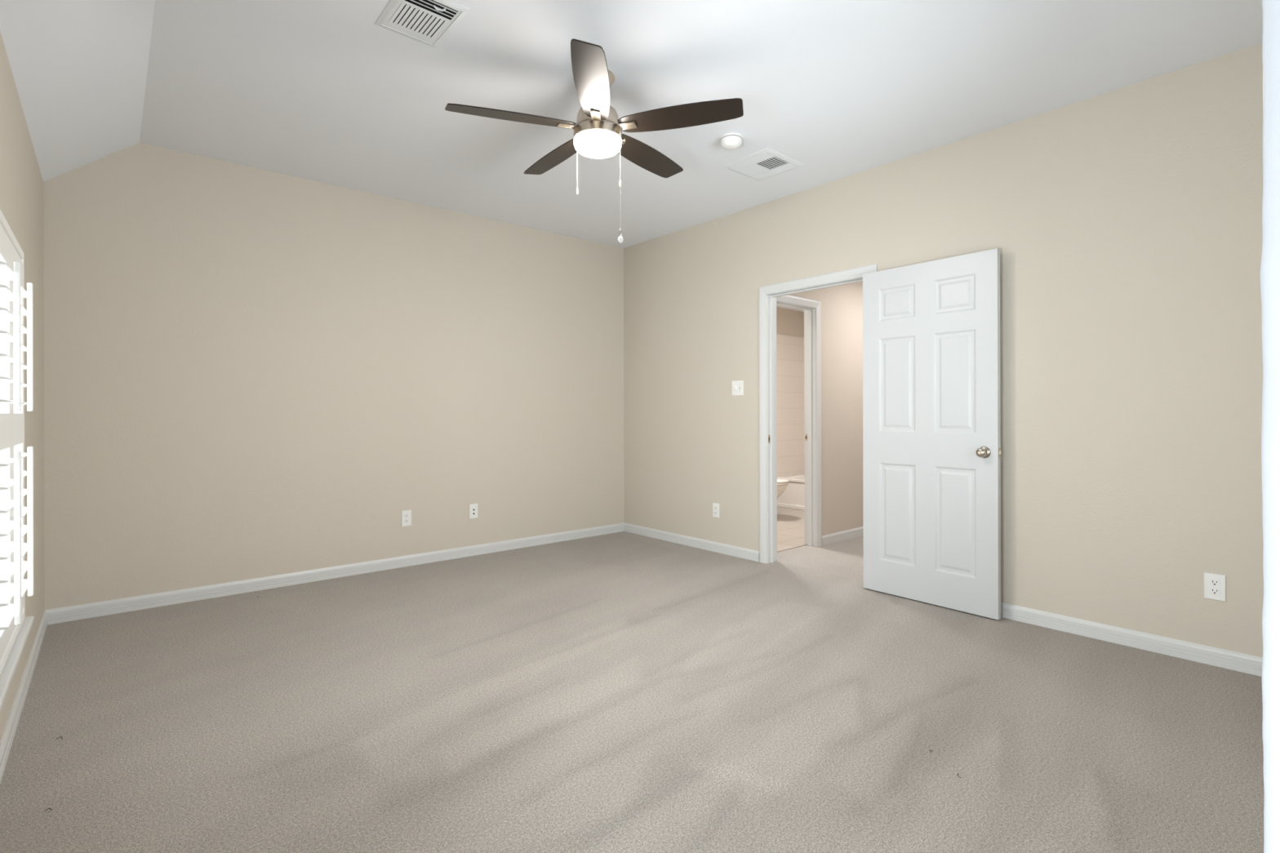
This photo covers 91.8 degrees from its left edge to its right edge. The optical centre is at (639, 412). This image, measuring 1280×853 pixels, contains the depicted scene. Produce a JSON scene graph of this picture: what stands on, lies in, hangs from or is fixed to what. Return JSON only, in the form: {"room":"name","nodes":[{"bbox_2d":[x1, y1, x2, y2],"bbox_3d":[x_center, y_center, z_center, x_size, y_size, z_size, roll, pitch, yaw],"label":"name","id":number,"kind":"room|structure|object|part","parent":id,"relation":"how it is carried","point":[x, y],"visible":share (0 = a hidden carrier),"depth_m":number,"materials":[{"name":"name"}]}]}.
{"room":"empty bedroom","nodes":[
{"label":"empty bedroom","id":0,"kind":"room"},
{"bbox_2d":[0,31,44,742],"bbox_3d":[-1.802,-0.223,1.565,0.160,2.850,4.875,0,0,-41],"label":"wall","id":1,"kind":"structure","parent":0,"point":[21,182],"depth_m":2.72,"materials":[{"name":"beige paint"}]},
{"bbox_2d":[0,616,33,711],"bbox_3d":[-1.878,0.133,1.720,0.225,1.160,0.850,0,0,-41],"label":"window sill","id":2,"kind":"structure","parent":1,"relation":"in","point":[7,673],"depth_m":1.75,"materials":[{"name":"white paint"}]},
{"bbox_2d":[0,208,33,675],"bbox_3d":[-1.818,0.074,1.778,0.091,1.232,0.800,0,0,-41],"label":"window shutter","id":3,"kind":"object","parent":1,"relation":"attached to","point":[13,548],"visible":1,"depth_m":1.74,"materials":[{"name":"white paint"}]},
{"bbox_3d":[-1.705,0.074,1.645,0.028,1.126,0.344,0,0,-41],"label":"shutter panel","id":4,"kind":"part","parent":3,"relation":"part of","materials":[{"name":"white paint"}]},
{"bbox_3d":[-1.676,-0.205,1.671,0.013,0.401,0.015,0,0,-41],"label":"tilt rod","id":5,"kind":"part","parent":3,"relation":"part of","materials":[{"name":"white paint"}]},
{"bbox_3d":[-1.675,0.337,1.671,0.013,0.466,0.015,0,0,-41],"label":"tilt rod","id":6,"kind":"part","parent":3,"relation":"part of","materials":[{"name":"white paint"}]},
{"bbox_3d":[-1.931,0.075,1.909,0.028,1.126,0.344,0,0,-41],"label":"shutter panel","id":7,"kind":"part","parent":3,"relation":"part of","materials":[{"name":"white paint"}]},
{"bbox_3d":[-1.900,0.338,1.935,0.013,0.466,0.015,0,0,-41],"label":"tilt rod","id":8,"kind":"part","parent":3,"relation":"part of","materials":[{"name":"white paint"}]},
{"bbox_3d":[-1.902,-0.204,1.935,0.013,0.401,0.015,0,0,-41],"label":"tilt rod","id":9,"kind":"part","parent":3,"relation":"part of","materials":[{"name":"white paint"}]},
{"bbox_2d":[0,609,47,783],"bbox_3d":[-1.698,1.112,1.580,0.012,0.080,4.746,0,0,-41],"label":"baseboard","id":10,"kind":"structure","parent":1,"relation":"attached to","point":[8,735],"depth_m":2.38,"materials":[{"name":"white paint"}]},
{"bbox_2d":[43,142,624,609],"bbox_3d":[-1.740,-0.223,4.749,4.069,2.850,0.115,0,0,-41],"label":"wall","id":11,"kind":"structure","parent":0,"point":[250,372],"depth_m":4.18,"materials":[{"name":"beige paint"}]},
{"bbox_2d":[44,522,624,624],"bbox_3d":[-1.696,1.112,4.700,4.069,0.080,0.012,0,0,-41],"label":"baseboard","id":12,"kind":"structure","parent":11,"relation":"attached to","point":[66,614],"depth_m":4.17,"materials":[{"name":"white paint"}]},
{"bbox_2d":[401,510,411,526],"bbox_3d":[-1.751,0.792,4.656,0.072,0.117,0.008,0,0,-41],"label":"wall outlet","id":13,"kind":"object","parent":11,"relation":"attached to","point":[406,515],"visible":1,"depth_m":4.65,"materials":[{"name":"white plastic"}]},
{"bbox_2d":[469,503,477,519],"bbox_3d":[-1.340,0.794,5.005,0.072,0.117,0.011,0,0,-41],"label":"cable plate","id":14,"kind":"object","parent":11,"relation":"attached to","point":[473,507],"visible":1,"depth_m":5.00,"materials":[{"name":"white plastic"}]},
{"bbox_2d":[0,0,1262,248],"bbox_3d":[-0.155,-1.498,2.966,4.210,0.494,4.859,0,0,-41],"label":"ceiling","id":15,"kind":"structure","parent":0,"point":[318,91],"depth_m":2.93,"materials":[{"name":"white paint"}]},
{"bbox_2d":[374,0,470,48],"bbox_3d":[-0.878,-1.584,2.495,0.258,0.018,0.336,0,0,-41],"label":"ceiling vent","id":16,"kind":"object","parent":15,"relation":"in","point":[428,22],"visible":1,"depth_m":2.50,"materials":[{"name":"white metal"}]},
{"bbox_3d":[-0.785,-1.583,2.431,0.050,0.015,0.016,0,0,-34],"label":"damper lever","id":17,"kind":"part","parent":16,"relation":"part of","materials":[{"name":"white metal"}]},
{"bbox_2d":[444,39,743,243],"bbox_3d":[-0.212,-1.194,2.980,1.328,0.800,1.294,0,0,-41],"label":"ceiling fan","id":18,"kind":"object","parent":15,"relation":"hanging from","point":[597,133],"visible":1,"depth_m":2.83,"materials":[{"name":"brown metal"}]},
{"bbox_3d":[-0.580,-1.343,2.813,0.578,0.006,0.150,0,12,-19],"label":"blade","id":19,"kind":"part","parent":18,"relation":"part of","materials":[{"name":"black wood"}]},
{"bbox_3d":[-0.439,-1.344,3.263,0.150,0.006,0.578,-15,9,-36],"label":"blade","id":20,"kind":"part","parent":18,"relation":"part of","materials":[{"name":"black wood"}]},
{"bbox_3d":[-0.196,-1.344,2.540,0.150,0.006,0.578,12,0,0],"label":"blade","id":21,"kind":"part","parent":18,"relation":"part of","materials":[{"name":"brown wood"}]},
{"bbox_3d":[-0.200,-1.263,2.941,0.227,0.061,0.227,0,0,-41],"label":"lamp shade","id":22,"kind":"part","parent":18,"relation":"part of","materials":[{"name":"white glass"}]},
{"bbox_3d":[0.032,-1.345,3.268,0.150,0.006,0.578,-15,-8,35],"label":"blade","id":23,"kind":"part","parent":18,"relation":"part of","materials":[{"name":"black wood"}]},
{"bbox_3d":[0.182,-1.345,2.821,0.578,0.006,0.150,0,-12,17],"label":"blade","id":24,"kind":"part","parent":18,"relation":"part of","materials":[{"name":"black wood"}]},
{"bbox_2d":[720,133,742,150],"bbox_3d":[0.530,-1.565,3.603,0.132,0.062,0.132,0,0,-41],"label":"smoke detector","id":25,"kind":"object","parent":15,"relation":"attached to","point":[729,141],"visible":1,"depth_m":3.56,"materials":[{"name":"white plastic"}]},
{"bbox_3d":[0.530,-1.591,3.603,0.132,0.010,0.132,0,0,-41],"label":"plate","id":26,"kind":"part","parent":25,"relation":"part of","materials":[{"name":"white plastic"}]},
{"bbox_2d":[722,148,804,181],"bbox_3d":[0.797,-1.593,4.010,0.386,0.009,0.365,0,0,-41],"label":"ceiling vent","id":27,"kind":"object","parent":15,"relation":"in","point":[766,163],"visible":1,"depth_m":3.99,"materials":[{"name":"white metal"}]},
{"bbox_2d":[0,531,1264,852],"bbox_3d":[1.517,1.144,3.125,7.008,0.001,6.620,0,0,-41],"label":"floor","id":28,"kind":"structure","parent":0,"point":[623,691],"depth_m":2.33,"materials":[{"name":"beige carpet"}]},
{"bbox_2d":[776,306,804,337],"bbox_3d":[1.595,-0.051,6.607,3.185,2.490,1.631,0,0,-41],"label":"wall","id":29,"kind":"structure","parent":0,"point":[790,322],"depth_m":7.80,"materials":[{"name":"beige paint"}]},
{"bbox_2d":[776,333,804,476],"bbox_3d":[1.912,-0.059,6.813,2.135,1.805,1.531,0,0,-41],"label":"tile wall","id":30,"kind":"structure","parent":29,"relation":"attached to","point":[789,349],"depth_m":7.77,"materials":[{"name":"tile"}]},
{"bbox_2d":[776,305,804,311],"bbox_3d":[2.114,-1.327,5.995,3.185,0.060,3.200,0,0,-41],"label":"ceiling","id":31,"kind":"structure","parent":0,"point":[778,306],"depth_m":7.76,"materials":[{"name":"white paint"}]},
{"bbox_2d":[777,506,804,551],"bbox_3d":[1.638,1.173,6.560,3.185,0.062,1.555,0,0,-41],"label":"floor","id":32,"kind":"structure","parent":0,"point":[790,522],"depth_m":6.16,"materials":[{"name":"tile"}]},
{"bbox_2d":[777,478,788,498],"bbox_3d":[1.300,0.765,6.781,0.450,0.755,0.722,0,0,-41],"label":"toilet","id":33,"kind":"object","parent":32,"relation":"on","point":[782,484],"visible":0.16,"depth_m":6.51,"materials":[{"name":"white ceramic"}]},
{"bbox_3d":[1.385,0.748,6.682,0.372,0.018,0.462,0,0,-41],"label":"seat","id":34,"kind":"part","parent":33,"relation":"part of","materials":[{"name":"white plastic"}]},
{"bbox_3d":[1.384,0.724,6.683,0.372,0.023,0.460,0,0,-41],"label":"lid","id":35,"kind":"part","parent":33,"relation":"part of","materials":[{"name":"white ceramic"}]},
{"bbox_2d":[777,474,804,510],"bbox_3d":[2.420,0.963,7.248,0.771,0.355,1.494,0,0,-41],"label":"bathtub","id":36,"kind":"object","parent":32,"relation":"on","point":[793,497],"visible":0.11,"depth_m":7.38,"materials":[{"name":"white ceramic"}]},
{"bbox_2d":[791,281,863,535],"bbox_3d":[2.010,-0.052,5.813,2.785,2.490,0.115,0,0,-41],"label":"wall","id":37,"kind":"structure","parent":0,"point":[842,306],"depth_m":5.57,"materials":[{"name":"beige paint"}]},
{"bbox_2d":[777,544,807,551],"bbox_3d":[1.213,1.147,5.175,0.610,0.016,0.012,0,0,-41],"label":"trim","id":38,"kind":"structure","parent":37,"relation":"attached to","point":[803,544],"depth_m":5.22,"materials":[{"name":"tile"}]},
{"bbox_2d":[776,294,822,546],"bbox_3d":[1.237,0.092,5.143,0.752,2.105,0.130,0,0,-41],"label":"trim","id":39,"kind":"structure","parent":37,"relation":"attached to","point":[811,308],"depth_m":5.33,"materials":[{"name":"white paint"}]},
{"bbox_2d":[822,526,863,545],"bbox_3d":[2.340,1.102,6.010,2.032,0.080,0.012,0,0,-41],"label":"baseboard","id":40,"kind":"structure","parent":37,"relation":"attached to","point":[859,531],"depth_m":5.55,"materials":[{"name":"white paint"}]},
{"bbox_2d":[623,43,1263,657],"bbox_3d":[1.435,-0.231,4.253,0.115,2.850,4.764,0,0,-41],"label":"wall","id":41,"kind":"structure","parent":0,"point":[1125,224],"depth_m":3.22,"materials":[{"name":"beige paint"}]},
{"bbox_2d":[624,523,759,561],"bbox_3d":[0.380,1.107,5.394,0.012,0.080,1.646,0,0,-41],"label":"baseboard","id":42,"kind":"structure","parent":41,"relation":"attached to","point":[746,553],"depth_m":5.28,"materials":[{"name":"white paint"}]},
{"bbox_2d":[712,502,719,518],"bbox_3d":[0.625,0.804,5.109,0.008,0.117,0.072,0,0,-41],"label":"wall outlet","id":43,"kind":"object","parent":41,"relation":"attached to","point":[715,506],"visible":1,"depth_m":5.11,"materials":[{"name":"white plastic"}]},
{"bbox_2d":[732,380,743,395],"bbox_3d":[0.771,-0.195,4.928,0.018,0.117,0.116,0,0,-41],"label":"light switch","id":44,"kind":"object","parent":41,"relation":"attached to","point":[737,386],"visible":1,"depth_m":4.93,"materials":[{"name":"white plastic"}]},
{"bbox_2d":[758,263,877,563],"bbox_3d":[1.277,0.090,4.439,0.145,2.110,0.961,0,0,-41],"label":"trim","id":45,"kind":"structure","parent":41,"relation":"attached to","point":[767,295],"depth_m":4.73,"materials":[{"name":"white paint"}]},
{"bbox_3d":[1.326,0.089,4.481,0.015,2.110,0.961,0,0,-41],"label":"hall casing","id":46,"kind":"part","parent":45,"relation":"part of","materials":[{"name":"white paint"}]},
{"bbox_2d":[862,248,1001,619],"bbox_3d":[1.698,0.118,3.709,0.099,2.035,0.834,0,0,-38],"label":"door","id":47,"kind":"structure","parent":41,"relation":"in","point":[931,402],"depth_m":3.68,"materials":[{"name":"white paint"}]},
{"bbox_3d":[1.892,0.220,3.434,0.060,0.067,0.067,0,0,-39],"label":"knob","id":48,"kind":"part","parent":47,"relation":"part of","materials":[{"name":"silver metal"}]},
{"bbox_2d":[1000,602,1262,676],"bbox_3d":[2.202,1.103,3.261,0.012,0.080,2.024,0,0,-41],"label":"baseboard","id":49,"kind":"structure","parent":41,"relation":"attached to","point":[1229,660],"depth_m":3.00,"materials":[{"name":"white paint"}]},
{"bbox_2d":[1204,572,1226,601],"bbox_3d":[2.596,0.786,2.803,0.008,0.117,0.072,0,0,-41],"label":"wall outlet","id":50,"kind":"object","parent":41,"relation":"attached to","point":[1215,584],"visible":1,"depth_m":2.80,"materials":[{"name":"white plastic"}]},
{"bbox_2d":[1209,587,1219,595],"bbox_3d":[2.594,0.806,2.801,0.003,0.027,0.034,0,0,-41],"label":"receptacle","id":51,"kind":"object","parent":50,"relation":"attached to","point":[1213,591],"depth_m":2.80,"materials":[{"name":"white plastic"}]},
{"bbox_2d":[1209,579,1219,586],"bbox_3d":[2.594,0.767,2.801,0.003,0.027,0.034,0,0,-41],"label":"receptacle","id":52,"kind":"object","parent":50,"relation":"attached to","point":[1212,582],"depth_m":2.80,"materials":[{"name":"white plastic"}]},
{"bbox_3d":[1.649,-0.231,1.385,3.285,2.850,0.115,0,0,-41],"label":"wall","id":53,"kind":"structure","parent":0,"visible":0},
{"bbox_2d":[1260,0,1279,852],"bbox_3d":[0.404,-0.225,0.321,0.041,2.743,0.116,0,0,-41],"label":"trim","id":54,"kind":"structure","parent":53,"relation":"attached to","point":[1270,255],"depth_m":0.35,"materials":[{"name":"white paint"}]}
]}

